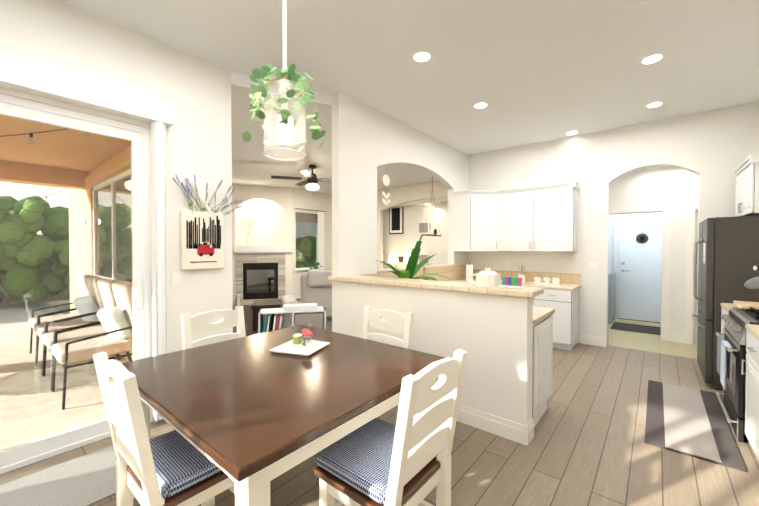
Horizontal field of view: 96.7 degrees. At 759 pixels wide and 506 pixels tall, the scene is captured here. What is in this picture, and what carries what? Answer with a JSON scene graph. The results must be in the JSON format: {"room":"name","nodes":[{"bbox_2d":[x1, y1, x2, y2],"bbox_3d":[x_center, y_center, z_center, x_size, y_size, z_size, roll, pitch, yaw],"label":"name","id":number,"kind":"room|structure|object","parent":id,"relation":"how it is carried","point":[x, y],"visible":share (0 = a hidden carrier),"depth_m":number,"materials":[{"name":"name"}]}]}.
{"room":"dining room and kitchen","nodes":[
{"label":"dining room and kitchen","id":0,"kind":"room"},
{"bbox_2d":[0,181,68,234],"bbox_3d":[-13.769,-2.245,9.770,1.400,7.260,26.000,1,1,39],"label":"sky","id":1,"kind":"structure","parent":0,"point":[57,203],"depth_m":11.66,"materials":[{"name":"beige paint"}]},
{"bbox_2d":[69,145,132,359],"bbox_3d":[-4.077,-0.199,5.162,6.060,3.220,0.150,1,1,39],"label":"wall","id":2,"kind":"structure","parent":0,"point":[84,245],"depth_m":6.23,"materials":[{"name":"beige paint"}]},
{"bbox_2d":[77,217,85,223],"bbox_3d":[-5.304,-0.571,5.995,0.180,0.126,0.113,1,1,39],"label":"sconce","id":3,"kind":"object","parent":2,"relation":"attached to","point":[82,221],"depth_m":5.96,"materials":[{"name":"beige paint"}]},
{"bbox_2d":[93,169,131,283],"bbox_3d":[-3.958,-0.332,5.037,2.400,1.550,0.050,1,1,39],"label":"window","id":4,"kind":"structure","parent":2,"relation":"in","point":[105,237],"depth_m":5.01,"materials":[{"name":"clear glass"}]},
{"bbox_2d":[0,0,232,422],"bbox_3d":[-2.644,-0.165,2.017,0.150,3.200,3.550,1,1,39],"label":"wall","id":5,"kind":"structure","parent":0,"point":[58,38],"depth_m":2.91,"materials":[{"name":"white paint"}]},
{"bbox_2d":[0,93,151,473],"bbox_3d":[-2.518,0.203,2.158,0.152,2.460,1.800,1,1,39],"label":"door","id":6,"kind":"structure","parent":5,"relation":"in","point":[30,452],"depth_m":2.50,"materials":[{"name":"glass"}]},
{"bbox_2d":[0,60,173,420],"bbox_3d":[-2.422,0.095,2.084,0.108,2.580,2.060,1,1,39],"label":"door frame","id":7,"kind":"structure","parent":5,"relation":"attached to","point":[158,118],"depth_m":2.75,"materials":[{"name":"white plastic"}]},
{"bbox_2d":[171,271,180,285],"bbox_3d":[-1.777,0.222,2.950,0.010,0.120,0.075,1,1,39],"label":"light switch","id":8,"kind":"object","parent":5,"relation":"attached to","point":[175,278],"visible":1,"depth_m":2.95,"materials":[{"name":"white paint"}]},
{"bbox_2d":[173,175,242,269],"bbox_3d":[-1.553,-0.272,3.117,0.134,0.843,0.633,1,1,39],"label":"tote bag","id":9,"kind":"object","parent":5,"relation":"hanging from","point":[202,239],"visible":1,"depth_m":3.06,"materials":[{"name":"beige fabric"}]},
{"bbox_2d":[232,185,291,304],"bbox_3d":[-3.559,-0.203,8.946,2.400,3.080,0.650,0,1,-16],"label":"wall","id":10,"kind":"structure","parent":0,"point":[262,266],"depth_m":8.95,"materials":[{"name":"beige paint"}]},
{"bbox_2d":[240,215,257,244],"bbox_3d":[-3.472,-0.616,8.964,0.281,0.803,0.371,1,1,39],"label":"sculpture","id":11,"kind":"object","parent":10,"relation":"on","point":[248,232],"visible":1,"depth_m":8.94,"materials":[{"name":"white ceramic"}]},
{"bbox_2d":[292,188,331,296],"bbox_3d":[-1.843,-0.214,9.754,0.120,3.080,1.720,1,1,39],"label":"wall","id":12,"kind":"structure","parent":0,"point":[307,199],"depth_m":9.46,"materials":[{"name":"beige paint"}]},
{"bbox_2d":[295,212,317,270],"bbox_3d":[-2.025,-0.320,9.475,0.150,1.600,0.880,1,1,39],"label":"window","id":13,"kind":"structure","parent":12,"relation":"in","point":[306,217],"depth_m":9.52,"materials":[{"name":"clear glass"}]},
{"bbox_2d":[317,212,324,269],"bbox_3d":[-1.678,-0.324,9.723,0.044,1.700,0.256,1,1,39],"label":"curtain","id":14,"kind":"object","parent":13,"relation":"hanging from","point":[321,237],"depth_m":9.72,"materials":[{"name":"sheer white fabric"}]},
{"bbox_2d":[231,72,437,193],"bbox_3d":[-1.525,-1.838,7.896,6.700,0.220,7.350,1,1,39],"label":"ceiling","id":15,"kind":"structure","parent":0,"point":[253,164],"depth_m":5.70,"materials":[{"name":"white paint"}]},
{"bbox_2d":[271,165,331,195],"bbox_3d":[-1.283,-1.410,6.633,1.503,0.600,1.446,1,1,39],"label":"ceiling fan","id":16,"kind":"object","parent":15,"relation":"hanging from","point":[311,181],"visible":0.88,"depth_m":6.50,"materials":[{"name":"brown metal"}]},
{"bbox_2d":[423,177,440,235],"bbox_3d":[0.851,-0.751,5.433,0.110,0.953,0.400,1,1,39],"label":"shelf","id":17,"kind":"object","parent":15,"relation":"hanging from","point":[430,232],"visible":1,"depth_m":5.41,"materials":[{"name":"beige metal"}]},
{"bbox_2d":[0,304,758,505],"bbox_3d":[-1.004,1.419,5.332,10.820,0.060,10.720,1,1,39],"label":"floor","id":18,"kind":"structure","parent":0,"point":[587,446],"depth_m":2.37,"materials":[{"name":"brown wood"}]},
{"bbox_2d":[0,445,115,505],"bbox_3d":[-2.148,1.433,1.800,0.620,0.009,1.470,1,1,39],"label":"area rug","id":19,"kind":"object","parent":18,"relation":"on","point":[87,479],"depth_m":2.08,"materials":[{"name":"white carpet"}]},
{"bbox_2d":[93,352,234,505],"bbox_3d":[-0.934,0.945,1.585,0.518,0.993,0.550,1,1,39],"label":"dining chair","id":20,"kind":"object","parent":18,"relation":"on","point":[174,468],"visible":0.77,"depth_m":1.43,"materials":[{"name":"white wood"}]},
{"bbox_2d":[181,306,245,349],"bbox_3d":[-1.083,0.933,2.451,0.550,0.993,0.518,1,1,39],"label":"dining chair","id":21,"kind":"object","parent":18,"relation":"on","point":[195,324],"visible":0.21,"depth_m":2.56,"materials":[{"name":"white wood"}]},
{"bbox_2d":[236,294,239,305],"bbox_3d":[-3.607,1.195,8.615,0.090,0.295,0.086,1,1,39],"label":"statue","id":22,"kind":"object","parent":18,"relation":"on","point":[238,300],"visible":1,"depth_m":8.58,"materials":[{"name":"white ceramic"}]},
{"bbox_2d":[251,298,300,331],"bbox_3d":[-1.740,1.089,6.386,1.240,0.570,0.680,0,1,-16],"label":"coffee table","id":23,"kind":"object","parent":18,"relation":"on","point":[256,305],"visible":0.33,"depth_m":6.02,"materials":[{"name":"black wood"}]},
{"bbox_2d":[121,325,445,505],"bbox_3d":[-0.574,1.050,2.072,1.500,0.770,1.400,1,1,39],"label":"dining table","id":24,"kind":"object","parent":18,"relation":"on","point":[251,416],"visible":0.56,"depth_m":1.63,"materials":[{"name":"brown wood"}]},
{"bbox_2d":[269,329,329,355],"bbox_3d":[-0.542,0.595,2.325,0.300,0.130,0.300,0,1,19],"label":"plate","id":25,"kind":"object","parent":24,"relation":"on","point":[301,345],"visible":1,"depth_m":2.28,"materials":[{"name":"white ceramic"}]},
{"bbox_2d":[258,303,325,333],"bbox_3d":[-1.094,1.031,4.274,0.800,0.745,0.300,0,1,-14],"label":"cube shelf","id":26,"kind":"object","parent":18,"relation":"on","point":[291,315],"visible":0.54,"depth_m":4.20,"materials":[{"name":"white wood"}]},
{"bbox_2d":[281,270,331,330],"bbox_3d":[-0.991,0.819,5.523,1.140,1.133,0.988,0,1,-21],"label":"recliner","id":27,"kind":"object","parent":18,"relation":"on","point":[316,286],"visible":0.15,"depth_m":5.08,"materials":[{"name":"fabric"}]},
{"bbox_2d":[309,262,322,268],"bbox_3d":[-1.752,0.800,9.279,0.540,1.084,0.540,1,1,39],"label":"plant","id":28,"kind":"object","parent":18,"relation":"on","point":[315,264],"visible":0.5,"depth_m":9.27,"materials":[{"name":"green plant"}]},
{"bbox_2d":[361,306,413,417],"bbox_3d":[-0.094,0.933,2.433,0.518,0.993,0.550,1,1,39],"label":"dining chair","id":29,"kind":"object","parent":18,"relation":"on","point":[401,322],"visible":0.27,"depth_m":2.57,"materials":[{"name":"white wood"}]},
{"bbox_2d":[314,349,466,505],"bbox_3d":[0.048,0.946,1.560,0.550,0.993,0.518,1,1,39],"label":"dining chair","id":30,"kind":"object","parent":18,"relation":"on","point":[405,460],"visible":1,"depth_m":1.45,"materials":[{"name":"white wood"}]},
{"bbox_2d":[388,254,410,266],"bbox_3d":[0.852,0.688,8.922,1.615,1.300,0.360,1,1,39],"label":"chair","id":31,"kind":"object","parent":18,"relation":"on","point":[393,258],"visible":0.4,"depth_m":9.18,"materials":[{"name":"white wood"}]},
{"bbox_2d":[532,311,556,426],"bbox_3d":[0.852,0.982,3.302,1.419,0.870,0.620,1,1,39],"label":"base cabinet","id":32,"kind":"object","parent":18,"relation":"on","point":[555,319],"depth_m":2.80,"materials":[{"name":"white wood"}]},
{"bbox_2d":[445,279,467,282],"bbox_3d":[0.714,0.508,4.694,0.621,0.040,2.605,1,1,39],"label":"countertop","id":33,"kind":"structure","parent":32,"relation":"on","point":[454,280],"depth_m":5.74,"materials":[{"name":"beige tile"}]},
{"bbox_2d":[375,234,452,280],"bbox_3d":[0.379,0.148,3.911,0.954,0.699,1.102,1,1,39],"label":"aloe plant","id":34,"kind":"object","parent":33,"relation":"on","point":[413,267],"visible":0.65,"depth_m":3.77,"materials":[{"name":"green plant"}]},
{"bbox_2d":[532,307,556,322],"bbox_3d":[0.860,0.527,3.305,1.420,0.040,0.645,1,1,39],"label":"countertop","id":35,"kind":"structure","parent":32,"relation":"on","point":[539,313],"depth_m":2.91,"materials":[{"name":"beige tile"}]},
{"bbox_2d":[533,287,578,350],"bbox_3d":[2.692,0.956,5.130,0.500,0.870,0.620,1,1,39],"label":"base cabinet","id":36,"kind":"object","parent":18,"relation":"on","point":[566,302],"depth_m":4.84,"materials":[{"name":"white wood"}]},
{"bbox_2d":[473,279,580,290],"bbox_3d":[2.193,0.496,5.533,1.841,0.040,0.621,1,1,39],"label":"countertop","id":37,"kind":"structure","parent":36,"relation":"on","point":[564,286],"depth_m":5.01,"materials":[{"name":"beige tile"}]},
{"bbox_2d":[465,262,473,280],"bbox_3d":[1.543,0.316,5.785,0.148,0.310,0.150,1,1,39],"label":"paper towel holder","id":38,"kind":"object","parent":37,"relation":"on","point":[469,268],"visible":0.92,"depth_m":5.74,"materials":[{"name":"white paper"}]},
{"bbox_2d":[518,265,524,281],"bbox_3d":[2.335,0.339,5.536,0.112,0.271,0.100,1,1,39],"label":"utensil crock","id":39,"kind":"object","parent":37,"relation":"on","point":[521,275],"visible":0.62,"depth_m":5.51,"materials":[{"name":"white ceramic"}]},
{"bbox_2d":[532,277,561,284],"bbox_3d":[2.587,0.431,5.226,0.405,0.095,0.160,1,1,39],"label":"cups","id":40,"kind":"object","parent":37,"relation":"on","point":[537,280],"visible":1,"depth_m":5.19,"materials":[{"name":"white ceramic"}]},
{"bbox_2d":[608,273,614,323],"bbox_3d":[4.654,0.893,6.770,0.075,0.950,0.700,1,1,39],"label":"edge of the washer","id":41,"kind":"object","parent":18,"relation":"on","point":[611,297],"visible":0.81,"depth_m":6.51,"materials":[{"name":"grey metal"}]},
{"bbox_2d":[610,322,660,334],"bbox_3d":[4.706,1.371,6.152,0.760,0.011,0.700,1,1,39],"label":"mat","id":42,"kind":"object","parent":18,"relation":"on","point":[637,328],"visible":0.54,"depth_m":6.10,"materials":[{"name":"grey"}]},
{"bbox_2d":[644,380,747,471],"bbox_3d":[2.683,1.414,2.960,0.530,0.015,1.540,1,1,39],"label":"runner rug","id":43,"kind":"object","parent":18,"relation":"on","point":[692,422],"visible":0.98,"depth_m":2.76,"materials":[{"name":"grey fabric"}]},
{"bbox_2d":[692,216,758,390],"bbox_3d":[3.927,0.522,3.642,0.791,1.780,0.948,1,1,39],"label":"refrigerator","id":44,"kind":"object","parent":18,"relation":"on","point":[728,264],"visible":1,"depth_m":3.46,"materials":[{"name":"black metal"}]},
{"bbox_2d":[716,307,758,441],"bbox_3d":[3.132,0.932,2.623,0.698,0.990,0.760,1,1,39],"label":"range","id":45,"kind":"object","parent":18,"relation":"on","point":[731,350],"visible":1,"depth_m":2.64,"materials":[{"name":"black metal"}]},
{"bbox_2d":[720,301,758,338],"bbox_3d":[3.573,0.948,3.066,0.631,0.945,0.475,1,1,39],"label":"base cabinet","id":46,"kind":"object","parent":18,"relation":"on","point":[726,308],"visible":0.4,"depth_m":3.23,"materials":[{"name":"white"}]},
{"bbox_2d":[741,324,758,460],"bbox_3d":[2.728,0.900,2.055,0.653,1.070,0.620,1,1,39],"label":"base cabinet","id":47,"kind":"object","parent":18,"relation":"on","point":[752,391],"visible":1,"depth_m":2.29,"materials":[{"name":"white wood"}]},
{"bbox_2d":[332,92,468,332],"bbox_3d":[0.572,-0.208,5.094,0.170,3.200,3.350,1,1,39],"label":"wall","id":48,"kind":"structure","parent":0,"point":[367,140],"depth_m":4.11,"materials":[{"name":"white paint"}]},
{"bbox_2d":[382,175,389,204],"bbox_3d":[0.089,-0.897,4.504,0.008,0.555,0.166,1,1,39],"label":"wind chime","id":49,"kind":"object","parent":48,"relation":"hanging from","point":[386,180],"visible":1,"depth_m":4.50,"materials":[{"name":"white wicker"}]},
{"bbox_2d":[60,0,758,155],"bbox_3d":[0.507,-1.818,2.276,4.660,0.100,7.990,1,1,39],"label":"ceiling","id":50,"kind":"structure","parent":0,"point":[533,71],"depth_m":2.99,"materials":[{"name":"white paint"}]},
{"bbox_2d":[242,0,325,160],"bbox_3d":[-0.565,-1.178,2.030,0.485,1.174,0.458,1,1,39],"label":"glass pendant light","id":51,"kind":"object","parent":50,"relation":"hanging from","point":[286,77],"visible":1,"depth_m":1.99,"materials":[{"name":"white paint"}]},
{"bbox_2d":[411,50,432,62],"bbox_3d":[0.385,-1.781,3.057,0.195,0.016,0.195,0,1,30],"label":"recessed light","id":52,"kind":"object","parent":50,"relation":"in","point":[422,56],"depth_m":3.04,"materials":[{"name":"white paint"}]},
{"bbox_2d":[472,102,488,108],"bbox_3d":[1.229,-1.796,4.098,0.195,0.016,0.195,0,1,30],"label":"recessed light","id":53,"kind":"object","parent":50,"relation":"in","point":[480,105],"depth_m":4.09,"materials":[{"name":"white paint"}]},
{"bbox_2d":[565,130,579,134],"bbox_3d":[2.896,-1.810,5.070,0.195,0.016,0.195,1,1,33],"label":"recessed light","id":54,"kind":"object","parent":50,"relation":"in","point":[575,131],"depth_m":5.05,"materials":[{"name":"white paint"}]},
{"bbox_2d":[639,53,665,64],"bbox_3d":[2.499,-1.782,3.092,0.195,0.016,0.195,0,1,0],"label":"recessed light","id":55,"kind":"object","parent":50,"relation":"in","point":[656,57],"depth_m":3.08,"materials":[{"name":"white paint"}]},
{"bbox_2d":[644,101,664,107],"bbox_3d":[3.326,-1.796,4.082,0.195,0.016,0.195,1,1,33],"label":"recessed light","id":56,"kind":"object","parent":50,"relation":"in","point":[659,103],"depth_m":4.07,"materials":[{"name":"white paint"}]},
{"bbox_2d":[377,181,447,268],"bbox_3d":[0.684,-0.205,9.126,4.820,3.080,0.520,1,1,39],"label":"wall","id":57,"kind":"structure","parent":0,"point":[412,200],"depth_m":8.94,"materials":[{"name":"beige paint"}]},
{"bbox_2d":[389,207,403,233],"bbox_3d":[0.483,-0.905,9.468,0.489,0.729,0.030,1,1,39],"label":"framed picture","id":58,"kind":"object","parent":57,"relation":"attached to","point":[396,220],"depth_m":9.45,"materials":[{"name":"brown wood"}]},
{"bbox_2d":[418,221,428,233],"bbox_3d":[1.168,-0.667,8.907,0.309,0.313,0.030,1,1,39],"label":"framed picture","id":59,"kind":"object","parent":57,"relation":"attached to","point":[421,225],"depth_m":8.90,"materials":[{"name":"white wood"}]},
{"bbox_2d":[418,254,428,263],"bbox_3d":[1.170,0.160,8.918,0.309,0.244,0.030,1,1,39],"label":"framed picture","id":60,"kind":"object","parent":57,"relation":"attached to","point":[421,256],"depth_m":8.91,"materials":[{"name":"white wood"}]},
{"bbox_2d":[328,275,543,425],"bbox_3d":[0.359,0.843,3.258,2.190,1.150,0.320,1,1,39],"label":"wall","id":61,"kind":"structure","parent":0,"point":[488,330],"depth_m":2.79,"materials":[{"name":"white paint"}]},
{"bbox_2d":[468,268,499,286],"bbox_3d":[0.867,0.198,2.817,0.266,0.150,0.190,1,1,39],"label":"kettle","id":62,"kind":"object","parent":61,"relation":"on","point":[487,277],"visible":0.98,"depth_m":2.73,"materials":[{"name":"white ceramic"}]},
{"bbox_2d":[456,404,530,445],"bbox_3d":[0.278,1.349,3.179,2.136,0.140,0.016,1,1,39],"label":"baseboard","id":63,"kind":"structure","parent":61,"relation":"attached to","point":[508,429],"depth_m":2.65,"materials":[{"name":"white wood"}]},
{"bbox_2d":[499,277,523,288],"bbox_3d":[1.038,0.233,2.651,0.180,0.085,0.050,1,1,39],"label":"books","id":64,"kind":"object","parent":61,"relation":"on","point":[512,282],"visible":1,"depth_m":2.63,"materials":[{"name":"multicoloured paper"}]},
{"bbox_2d":[608,215,612,274],"bbox_3d":[4.413,-0.005,6.626,0.120,2.750,1.610,1,1,39],"label":"wall","id":65,"kind":"structure","parent":0,"point":[611,242],"depth_m":6.98,"materials":[{"name":"white paint"}]},
{"bbox_2d":[469,102,758,345],"bbox_3d":[3.169,-0.210,5.205,4.000,3.200,0.120,1,1,39],"label":"wall","id":66,"kind":"structure","parent":0,"point":[714,149],"depth_m":5.02,"materials":[{"name":"white paint"}]},
{"bbox_2d":[453,193,468,250],"bbox_3d":[1.744,-0.517,5.888,0.676,0.974,0.620,1,1,39],"label":"upper cabinet","id":67,"kind":"object","parent":66,"relation":"attached to","point":[461,200],"depth_m":5.77,"materials":[{"name":"white wood"}]},
{"bbox_2d":[469,190,496,250],"bbox_3d":[1.760,-0.515,5.654,0.367,0.971,0.299,1,1,39],"label":"upper cabinet","id":68,"kind":"object","parent":66,"relation":"attached to","point":[483,205],"depth_m":5.64,"materials":[{"name":"white wood"}]},
{"bbox_2d":[497,185,580,251],"bbox_3d":[2.519,-0.510,5.426,1.110,0.974,0.350,1,1,39],"label":"upper cabinet","id":69,"kind":"object","parent":66,"relation":"attached to","point":[541,218],"depth_m":5.24,"materials":[{"name":"white wood"}]},
{"bbox_2d":[589,262,597,269],"bbox_3d":[3.221,0.192,5.084,0.120,0.120,0.006,1,1,39],"label":"light switch","id":70,"kind":"object","parent":66,"relation":"attached to","point":[593,265],"depth_m":5.08,"materials":[{"name":"white paint"}]},
{"bbox_2d":[581,334,606,346],"bbox_3d":[3.230,1.322,5.088,0.330,0.140,0.016,1,1,39],"label":"baseboard","id":71,"kind":"structure","parent":66,"relation":"attached to","point":[585,339],"depth_m":5.08,"materials":[{"name":"white wood"}]},
{"bbox_2d":[612,212,662,272],"bbox_3d":[5.430,-0.007,6.753,1.230,2.750,0.120,1,1,39],"label":"wall","id":72,"kind":"structure","parent":0,"point":[657,212],"depth_m":7.04,"materials":[{"name":"white paint"}]},
{"bbox_2d":[618,219,661,322],"bbox_3d":[5.248,0.353,6.766,0.750,2.030,0.100,1,1,39],"label":"door","id":73,"kind":"structure","parent":72,"relation":"in","point":[639,271],"depth_m":6.78,"materials":[{"name":"white paint"}]},
{"bbox_2d":[637,166,667,169],"bbox_3d":[4.846,-1.416,5.653,2.000,0.100,2.730,1,1,39],"label":"ceiling","id":74,"kind":"structure","parent":0,"point":[652,167],"depth_m":5.38,"materials":[{"name":"white paint"}]},
{"bbox_2d":[609,166,698,340],"bbox_3d":[4.589,0.013,5.361,2.000,2.750,0.120,1,1,39],"label":"wall","id":75,"kind":"structure","parent":0,"point":[677,188],"depth_m":5.26,"materials":[{"name":"white paint"}]},
{"bbox_2d":[609,203,671,340],"bbox_3d":[4.244,0.297,5.637,0.954,2.175,0.138,1,1,39],"label":"door frame","id":76,"kind":"structure","parent":75,"relation":"attached to","point":[665,208],"depth_m":5.36,"materials":[{"name":"white wood"}]},
{"bbox_2d":[661,213,662,303],"bbox_3d":[4.891,0.363,5.695,0.212,2.020,0.738,1,1,39],"label":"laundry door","id":77,"kind":"structure","parent":75,"relation":"in","point":[661,271],"depth_m":5.48,"materials":[{"name":"white wood"}]},
{"bbox_2d":[686,201,698,343],"bbox_3d":[5.032,0.307,4.911,0.854,2.175,0.018,1,1,39],"label":"door frame","id":78,"kind":"structure","parent":75,"relation":"attached to","point":[692,205],"depth_m":5.14,"materials":[{"name":"white wood"}]},
{"bbox_2d":[693,210,698,342],"bbox_3d":[5.089,0.363,4.981,0.650,2.040,0.045,1,1,39],"label":"closed closet door","id":79,"kind":"structure","parent":75,"relation":"in","point":[696,300],"depth_m":5.16,"materials":[{"name":"white wood"}]},
{"bbox_3d":[3.128,-0.163,1.912,0.120,3.200,10.720,1,1,39],"label":"wall","id":80,"kind":"structure","parent":0,"visible":0},
{"bbox_2d":[734,154,758,216],"bbox_3d":[4.073,-0.678,3.512,0.453,0.565,0.936,1,1,39],"label":"upper cabinet","id":81,"kind":"object","parent":80,"relation":"attached to","point":[746,171],"visible":1,"depth_m":3.44,"materials":[{"name":"white wood"}]},
{"label":"outside","id":82,"kind":"structure","parent":0,"visible":0},
{"bbox_2d":[0,301,127,449],"bbox_3d":[-9.970,1.480,3.137,12.560,0.080,10.500,1,1,39],"label":"floor","id":83,"kind":"structure","parent":82,"point":[23,345],"depth_m":3.57,"materials":[{"name":"concrete"}]},
{"bbox_2d":[0,196,69,303],"bbox_3d":[-8.695,-0.067,8.774,1.681,2.900,3.487,1,1,39],"label":"shrub","id":84,"kind":"object","parent":83,"relation":"on","point":[24,244],"depth_m":8.26,"materials":[{"name":"green plant"}]},
{"bbox_2d":[0,234,69,303],"bbox_3d":[-11.778,0.472,6.876,0.100,1.910,20.000,1,1,39],"label":"fence","id":85,"kind":"object","parent":83,"relation":"on","point":[7,299],"depth_m":9.63,"materials":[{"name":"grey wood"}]},
{"bbox_2d":[29,273,89,362],"bbox_3d":[-4.470,0.868,4.841,0.619,1.117,0.751,1,1,39],"label":"patio chair","id":86,"kind":"object","parent":83,"relation":"on","point":[81,276],"depth_m":4.79,"materials":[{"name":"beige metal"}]},
{"bbox_2d":[35,275,117,374],"bbox_3d":[-3.953,0.874,4.416,0.619,1.117,0.751,1,1,39],"label":"patio chair","id":87,"kind":"object","parent":83,"relation":"on","point":[93,306],"depth_m":4.39,"materials":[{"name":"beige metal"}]},
{"bbox_2d":[42,278,129,389],"bbox_3d":[-3.435,0.880,3.990,0.619,1.117,0.751,1,1,39],"label":"patio chair","id":88,"kind":"object","parent":83,"relation":"on","point":[80,335],"depth_m":3.92,"materials":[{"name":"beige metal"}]},
{"bbox_2d":[51,281,132,409],"bbox_3d":[-2.918,0.886,3.565,0.619,1.117,0.751,1,1,39],"label":"patio chair","id":89,"kind":"object","parent":83,"relation":"on","point":[81,356],"depth_m":3.50,"materials":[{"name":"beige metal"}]},
{"bbox_2d":[0,115,130,189],"bbox_3d":[-4.944,-1.302,2.849,4.440,0.450,4.500,1,1,39],"label":"ceiling","id":90,"kind":"structure","parent":82,"point":[85,146],"depth_m":4.69,"materials":[{"name":"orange paint"}]},
{"bbox_2d":[0,129,90,213],"bbox_3d":[-7.027,-0.787,4.693,9.896,1.078,4.016,1,1,39],"label":"string lights","id":91,"kind":"object","parent":90,"relation":"hanging from","point":[31,135],"depth_m":3.06,"materials":[{"name":"black"}]},
{"bbox_2d":[296,222,315,238],"bbox_3d":[-4.139,-0.440,11.587,0.600,3.520,9.000,1,1,39],"label":"wall","id":92,"kind":"structure","parent":82,"point":[308,230],"depth_m":13.11,"materials":[{"name":"paint"}]},
{"bbox_2d":[296,236,315,267],"bbox_3d":[-2.598,0.295,10.602,1.329,1.732,2.111,1,1,39],"label":"shrub","id":93,"kind":"object","parent":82,"point":[300,261],"depth_m":10.31,"materials":[{"name":"green plant"}]}
]}

